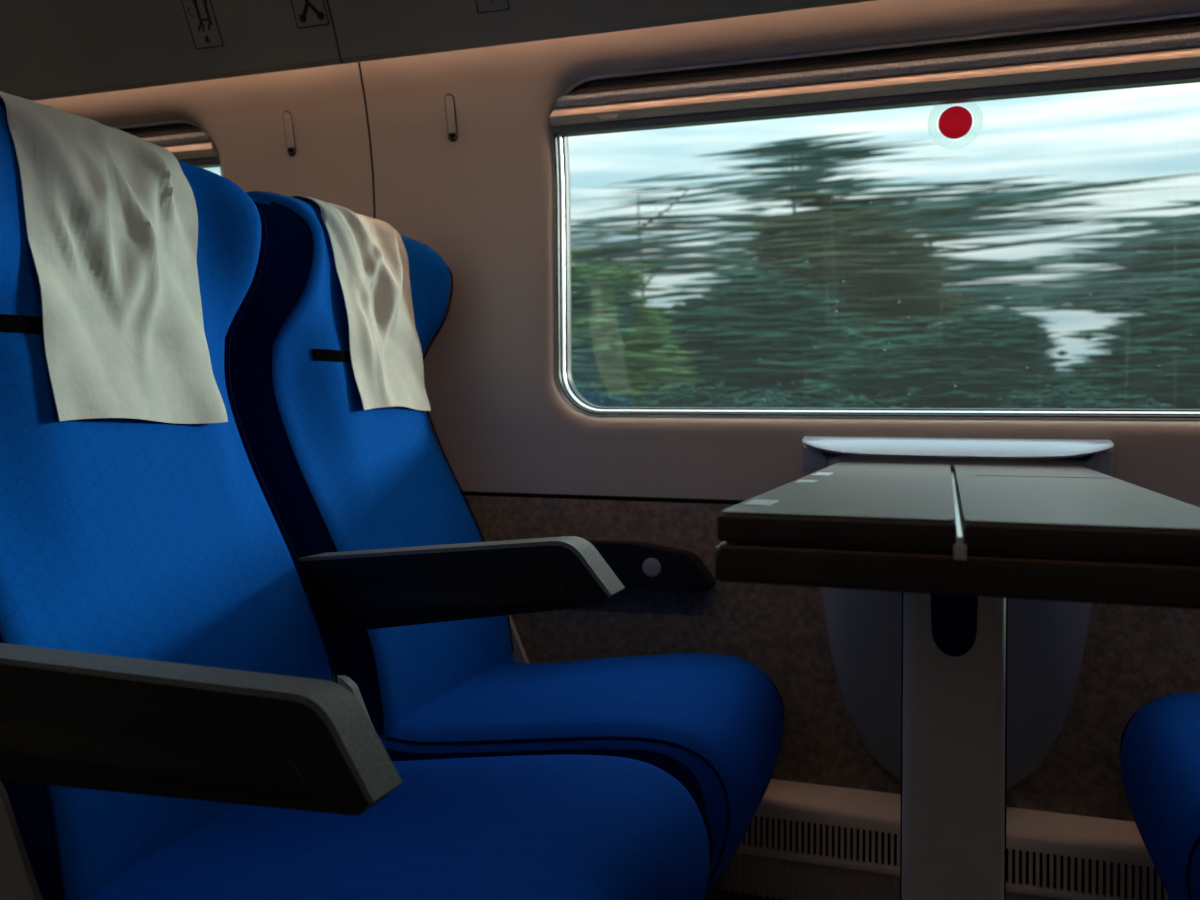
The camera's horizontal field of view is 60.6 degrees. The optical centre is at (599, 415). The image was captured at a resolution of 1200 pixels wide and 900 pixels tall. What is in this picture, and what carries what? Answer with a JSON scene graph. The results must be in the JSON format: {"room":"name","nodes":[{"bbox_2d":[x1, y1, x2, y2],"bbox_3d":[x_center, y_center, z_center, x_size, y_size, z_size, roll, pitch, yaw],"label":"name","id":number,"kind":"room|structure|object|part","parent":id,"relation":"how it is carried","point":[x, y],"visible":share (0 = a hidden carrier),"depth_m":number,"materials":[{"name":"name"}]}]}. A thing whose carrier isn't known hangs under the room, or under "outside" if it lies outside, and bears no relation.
{"room":"train carriage","nodes":[
{"label":"train carriage","id":0,"kind":"room"},
{"bbox_2d":[0,0,875,100],"bbox_3d":[-0.219,-0.996,1.838,6.200,0.530,0.460,0,0,19],"label":"luggage rack","id":1,"kind":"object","parent":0,"point":[50,49],"depth_m":2.16,"materials":[{"name":"grey plastic"}]},
{"bbox_2d":[181,0,223,49],"bbox_3d":[-0.845,-0.835,2.183,0.072,0.090,0.048,0,0,19],"label":"sign","id":2,"kind":"object","parent":1,"relation":"attached to","point":[200,15],"visible":1,"depth_m":2.18,"materials":[{"name":"grey plastic"}]},
{"bbox_2d":[290,0,329,28],"bbox_3d":[-0.597,-0.849,2.091,0.076,0.095,0.051,0,0,19],"label":"sign","id":3,"kind":"object","parent":1,"relation":"attached to","point":[307,13],"visible":1,"depth_m":2.10,"materials":[{"name":"grey plastic"}]},
{"bbox_2d":[475,0,509,13],"bbox_3d":[-0.213,-0.830,1.972,0.068,0.090,0.048,0,0,19],"label":"sign","id":4,"kind":"object","parent":1,"relation":"attached to","point":[483,6],"visible":1,"depth_m":1.99,"materials":[{"name":"grey plastic"}]},
{"bbox_2d":[35,0,1199,506],"bbox_3d":[-0.118,-0.338,2.152,6.200,1.005,0.203,0,0,19],"label":"wall","id":5,"kind":"structure","parent":0,"point":[482,200],"depth_m":2.17,"materials":[{"name":"beige plastic"}]},
{"bbox_2d":[113,120,221,175],"bbox_3d":[-1.799,-0.357,2.749,1.932,0.695,0.108,0,0,19],"label":"window","id":6,"kind":"structure","parent":5,"relation":"in","point":[173,123],"depth_m":2.45,"materials":[{"name":"silver metal"}]},
{"bbox_3d":[-1.797,-0.357,2.754,1.912,0.675,0.086,0,0,19],"label":"frame","id":7,"kind":"part","parent":6,"relation":"part of","materials":[{"name":"black metal"}]},
{"bbox_2d":[129,126,219,167],"bbox_3d":[-1.805,-0.651,2.725,1.928,0.102,0.058,0,0,19],"label":"roller blind","id":8,"kind":"object","parent":6,"relation":"attached to","point":[190,145],"visible":0.24,"depth_m":2.43,"materials":[{"name":"grey fabric"}]},
{"bbox_3d":[-1.805,-0.632,2.726,1.925,0.030,0.053,0,0,19],"label":"rail","id":9,"kind":"part","parent":8,"relation":"part of","materials":[{"name":"beige"}]},
{"bbox_2d":[283,111,295,155],"bbox_3d":[-0.701,-0.638,2.319,0.024,0.096,0.027,0,0,19],"label":"coat hook","id":10,"kind":"object","parent":5,"relation":"attached to","point":[287,117],"visible":1,"depth_m":2.32,"materials":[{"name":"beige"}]},
{"bbox_2d":[328,2,348,63],"bbox_3d":[-0.591,-1.001,1.966,0.008,0.530,0.454,0,0,19],"label":"trim","id":11,"kind":"structure","parent":5,"relation":"attached to","point":[328,2],"depth_m":2.12,"materials":[{"name":"black"}]},
{"bbox_2d":[358,62,375,218],"bbox_3d":[-0.513,-0.342,2.247,0.012,1.003,0.126,0,0,19],"label":"trim","id":12,"kind":"structure","parent":5,"relation":"attached to","point":[364,96],"depth_m":2.26,"materials":[{"name":"black"}]},
{"bbox_2d":[444,94,457,141],"bbox_3d":[-0.318,-0.635,2.189,0.024,0.096,0.027,0,0,19],"label":"coat hook","id":13,"kind":"object","parent":5,"relation":"attached to","point":[450,110],"visible":1,"depth_m":2.19,"materials":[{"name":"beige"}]},
{"bbox_2d":[551,12,1199,420],"bbox_3d":[1.044,-0.339,1.792,2.407,0.695,0.108,0,0,19],"label":"window","id":14,"kind":"structure","parent":5,"relation":"in","point":[560,149],"depth_m":2.01,"materials":[{"name":"silver metal"}]},
{"bbox_2d":[550,23,1199,136],"bbox_3d":[1.038,-0.633,1.768,2.403,0.102,0.058,0,0,19],"label":"roller blind","id":15,"kind":"object","parent":14,"relation":"attached to","point":[1169,55],"visible":0.97,"depth_m":1.92,"materials":[{"name":"grey fabric"}]},
{"bbox_3d":[0.019,-0.612,2.098,0.056,0.011,0.018,0,0,19],"label":"finger pull","id":16,"kind":"part","parent":15,"relation":"part of","materials":[{"name":"beige"}]},
{"bbox_3d":[1.039,-0.615,1.769,2.400,0.030,0.053,0,0,19],"label":"rail","id":17,"kind":"part","parent":15,"relation":"part of","materials":[{"name":"beige metal"}]},
{"bbox_2d":[938,106,971,138],"bbox_3d":[0.670,-0.554,1.938,0.100,0.100,0.005,0,0,19],"label":"window sticker","id":18,"kind":"object","parent":14,"relation":"attached to","point":[955,122],"visible":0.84,"depth_m":1.94,"materials":[{"name":"red plastic"}]},
{"bbox_2d":[713,889,786,899],"bbox_3d":[-0.609,0.941,0.715,6.200,0.050,3.170,0,0,19],"label":"floor","id":19,"kind":"structure","parent":0,"point":[720,895],"depth_m":1.97,"materials":[{"name":"carpet"}]},
{"bbox_2d":[0,98,712,899],"bbox_3d":[-0.384,0.264,1.218,0.957,1.308,0.619,0,0,19],"label":"seat","id":20,"kind":"object","parent":19,"relation":"on","point":[177,723],"visible":0.83,"depth_m":1.14,"materials":[{"name":"blue fabric"}]},
{"bbox_3d":[-0.700,0.069,1.099,0.343,0.870,0.040,0,0,19],"label":"panel","id":21,"kind":"part","parent":20,"relation":"part of","materials":[{"name":"grey plastic"}]},
{"bbox_2d":[0,91,227,423],"bbox_3d":[-0.701,-0.194,1.363,0.283,0.408,0.288,0,0,19],"label":"headrest cover","id":22,"kind":"object","parent":20,"relation":"on","point":[110,213],"visible":0.98,"depth_m":1.30,"materials":[{"name":"fabric"}]},
{"bbox_3d":[-0.622,0.097,1.336,0.365,0.978,0.524,0,0,19],"label":"backrest","id":23,"kind":"part","parent":20,"relation":"part of","materials":[{"name":"blue fabric"}]},
{"bbox_3d":[-0.437,0.285,0.936,0.547,0.119,0.044,0,0,19],"label":"armrest","id":24,"kind":"part","parent":20,"relation":"part of","materials":[{"name":"black plastic"}]},
{"bbox_3d":[-0.541,0.070,1.572,0.343,0.870,0.040,0,0,19],"label":"panel","id":25,"kind":"part","parent":20,"relation":"part of","materials":[{"name":"blue fabric"}]},
{"bbox_2d":[88,755,709,899],"bbox_3d":[-0.220,0.597,1.200,0.632,0.331,0.526,0,0,19],"label":"seat cushion","id":26,"kind":"object","parent":20,"relation":"on","point":[528,827],"depth_m":1.12,"materials":[{"name":"blue fabric"}]},
{"bbox_2d":[226,191,783,899],"bbox_3d":[-0.186,0.265,1.806,0.957,1.308,0.629,0,0,19],"label":"seat","id":27,"kind":"object","parent":19,"relation":"on","point":[413,606],"visible":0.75,"depth_m":1.69,"materials":[{"name":"blue fabric"}]},
{"bbox_3d":[-0.501,0.070,1.691,0.343,0.870,0.040,0,0,19],"label":"panel","id":28,"kind":"part","parent":27,"relation":"part of","materials":[{"name":"blue fabric"}]},
{"bbox_2d":[289,195,430,410],"bbox_3d":[-0.500,-0.204,1.971,0.276,0.386,0.268,0,0,19],"label":"headrest cover","id":29,"kind":"object","parent":27,"relation":"on","point":[371,258],"visible":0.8,"depth_m":1.92,"materials":[{"name":"fabric"}]},
{"bbox_3d":[-0.423,0.098,1.928,0.365,0.978,0.524,0,0,19],"label":"backrest","id":30,"kind":"part","parent":27,"relation":"part of","materials":[{"name":"blue fabric"}]},
{"bbox_3d":[-0.238,0.253,1.528,0.547,0.119,0.061,-7,-2,18],"label":"armrest","id":31,"kind":"part","parent":27,"relation":"part of","materials":[{"name":"black plastic"}]},
{"bbox_3d":[-0.342,0.071,2.164,0.343,0.870,0.040,0,0,19],"label":"panel","id":32,"kind":"part","parent":27,"relation":"part of","materials":[{"name":"blue fabric"}]},
{"bbox_2d":[381,653,782,892],"bbox_3d":[-0.021,0.598,1.792,0.632,0.331,0.526,0,0,19],"label":"seat cushion","id":33,"kind":"object","parent":27,"relation":"on","point":[712,722],"depth_m":1.62,"materials":[{"name":"blue fabric"}]},
{"bbox_3d":[-0.085,0.652,1.813,0.590,0.305,0.440,0,0,19],"label":"seat frame","id":34,"kind":"part","parent":27,"relation":"part of","materials":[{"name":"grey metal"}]},
{"bbox_2d":[715,462,1199,899],"bbox_3d":[0.463,0.503,1.323,0.416,0.839,1.075,0,0,19],"label":"folding table","id":35,"kind":"object","parent":19,"relation":"on","point":[969,539],"visible":1,"depth_m":1.00,"materials":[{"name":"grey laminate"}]},
{"bbox_3d":[0.404,0.532,1.179,0.108,0.780,0.105,0,0,19],"label":"table post","id":36,"kind":"part","parent":35,"relation":"part of","materials":[{"name":"grey metal"}]},
{"bbox_2d":[1120,693,1199,899],"bbox_3d":[1.238,0.274,1.331,0.957,1.308,0.619,0,0,19],"label":"seat","id":37,"kind":"object","parent":19,"relation":"on","point":[1160,743],"visible":1,"depth_m":1.43,"materials":[{"name":"blue fabric"}]},
{"bbox_2d":[462,495,1199,821],"bbox_3d":[-0.110,0.547,2.193,6.200,0.746,0.051,0,0,19],"label":"wall","id":38,"kind":"structure","parent":0,"point":[1134,656],"depth_m":2.00,"materials":[{"name":"brown carpet"}]},
{"bbox_2d":[460,491,745,504],"bbox_3d":[-0.107,0.168,2.194,6.200,0.014,0.048,0,0,19],"label":"trim","id":39,"kind":"structure","parent":38,"relation":"attached to","point":[467,493],"depth_m":2.13,"materials":[{"name":"black"}]},
{"bbox_2d":[509,538,715,592],"bbox_3d":[0.000,0.305,2.103,0.472,0.099,0.060,0,0,19],"label":"side armrest","id":40,"kind":"object","parent":38,"relation":"attached to","point":[638,565],"visible":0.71,"depth_m":2.04,"materials":[{"name":"black plastic"}]},
{"bbox_2d":[717,779,1170,899],"bbox_3d":[-0.129,0.814,2.139,6.180,0.209,0.064,0,0,19],"label":"heater casing","id":41,"kind":"object","parent":38,"relation":"attached to","point":[803,841],"visible":0.26,"depth_m":1.90,"materials":[{"name":"beige metal"}]},
{"bbox_3d":[-0.134,0.878,2.126,6.180,0.080,0.023,0,0,19],"label":"ribbed kick panel","id":42,"kind":"part","parent":41,"relation":"part of","materials":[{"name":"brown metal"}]},
{"bbox_3d":[-0.138,0.831,2.114,6.180,0.016,0.010,0,0,19],"label":"rail","id":43,"kind":"part","parent":41,"relation":"part of","materials":[{"name":"beige metal"}]},
{"bbox_2d":[739,815,1170,899],"bbox_3d":[-0.136,0.799,2.120,6.180,0.080,0.020,0,0,19],"label":"grille","id":44,"kind":"object","parent":41,"relation":"attached to","point":[858,848],"depth_m":1.88,"materials":[{"name":"beige"}]},
{"bbox_2d":[802,436,1113,789],"bbox_3d":[0.641,0.371,1.884,0.532,0.660,0.122,0,0,19],"label":"trash bin","id":45,"kind":"object","parent":38,"relation":"attached to","point":[1046,640],"visible":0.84,"depth_m":1.84,"materials":[{"name":"grey plastic"}]},
{"label":"outside","id":46,"kind":"structure","parent":0,"visible":0},
{"bbox_3d":[26.332,2.363,78.286,120.000,0.577,160.000,0,0,19],"label":"ground","id":47,"kind":"structure","parent":46,"visible":0},
{"bbox_2d":[575,384,642,406],"bbox_3d":[-0.174,1.020,8.048,1.590,2.600,0.356,0,0,24],"label":"bush","id":48,"kind":"object","parent":47,"relation":"on","point":[601,399],"visible":0.11,"depth_m":7.96,"materials":[{"name":"green plant"}]},
{"bbox_2d":[571,248,707,406],"bbox_3d":[0.061,0.406,9.221,1.842,3.830,1.152,0,0,19],"label":"tree","id":49,"kind":"object","parent":47,"relation":"on","point":[610,325],"visible":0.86,"depth_m":9.03,"materials":[{"name":"green plant"}]},
{"bbox_2d":[617,380,792,407],"bbox_3d":[0.797,1.033,7.376,1.453,2.587,0.364,0,0,19],"label":"bush","id":50,"kind":"object","parent":47,"relation":"on","point":[690,397],"visible":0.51,"depth_m":7.35,"materials":[{"name":"green plant"}]},
{"bbox_2d":[571,166,879,305],"bbox_3d":[0.962,-1.013,18.500,8.006,6.667,2.111,0,0,15],"label":"tree","id":51,"kind":"object","parent":47,"relation":"on","point":[619,250],"visible":0.66,"depth_m":18.57,"materials":[{"name":"green plant"}]},
{"bbox_2d":[640,264,879,399],"bbox_3d":[1.202,0.398,10.605,3.356,3.880,1.413,0,0,13],"label":"tree","id":52,"kind":"object","parent":47,"relation":"on","point":[748,338],"visible":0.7,"depth_m":10.21,"materials":[{"name":"green plant"}]},
{"bbox_2d":[659,131,949,304],"bbox_3d":[2.762,-0.849,14.895,4.402,6.363,1.704,0,0,19],"label":"tree","id":53,"kind":"object","parent":47,"relation":"on","point":[815,161],"visible":0.26,"depth_m":14.86,"materials":[{"name":"green plant"}]},
{"bbox_2d":[730,382,927,407],"bbox_3d":[1.618,1.038,7.466,1.506,2.587,0.346,0,0,19],"label":"bush","id":54,"kind":"object","parent":47,"relation":"on","point":[819,398],"visible":0.28,"depth_m":7.43,"materials":[{"name":"green plant"}]},
{"bbox_2d":[719,191,987,383],"bbox_3d":[2.768,-0.177,12.341,3.650,5.039,1.755,0,0,19],"label":"tree","id":55,"kind":"object","parent":47,"relation":"on","point":[841,245],"visible":0.48,"depth_m":11.97,"materials":[{"name":"green plant"}]},
{"bbox_2d":[796,297,1090,407],"bbox_3d":[2.878,0.666,8.729,2.393,3.352,0.816,0,0,22],"label":"bush","id":56,"kind":"object","parent":47,"relation":"on","point":[993,354],"visible":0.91,"depth_m":8.51,"materials":[{"name":"green plant"}]},
{"bbox_2d":[751,157,1199,326],"bbox_3d":[7.135,-1.433,20.704,9.768,7.584,2.185,0,0,19],"label":"tree","id":57,"kind":"object","parent":47,"relation":"on","point":[956,211],"visible":0.48,"depth_m":20.37,"materials":[{"name":"green plant"}]},
{"bbox_2d":[966,384,1173,408],"bbox_3d":[3.016,1.065,6.612,1.278,2.550,0.360,0,0,19],"label":"bush","id":58,"kind":"object","parent":47,"relation":"on","point":[1064,399],"visible":0.3,"depth_m":6.58,"materials":[{"name":"green plant"}]},
{"bbox_2d":[981,200,1199,327],"bbox_3d":[8.346,-0.281,14.083,6.054,5.298,1.639,0,0,21],"label":"tree","id":59,"kind":"object","parent":47,"relation":"on","point":[1148,258],"visible":0.7,"depth_m":14.22,"materials":[{"name":"green plant"}]},
{"bbox_2d":[1057,269,1199,408],"bbox_3d":[5.563,0.518,9.247,3.411,3.698,1.501,0,0,22],"label":"tree","id":60,"kind":"object","parent":47,"relation":"on","point":[1156,353],"visible":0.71,"depth_m":9.16,"materials":[{"name":"green plant"}]}
]}

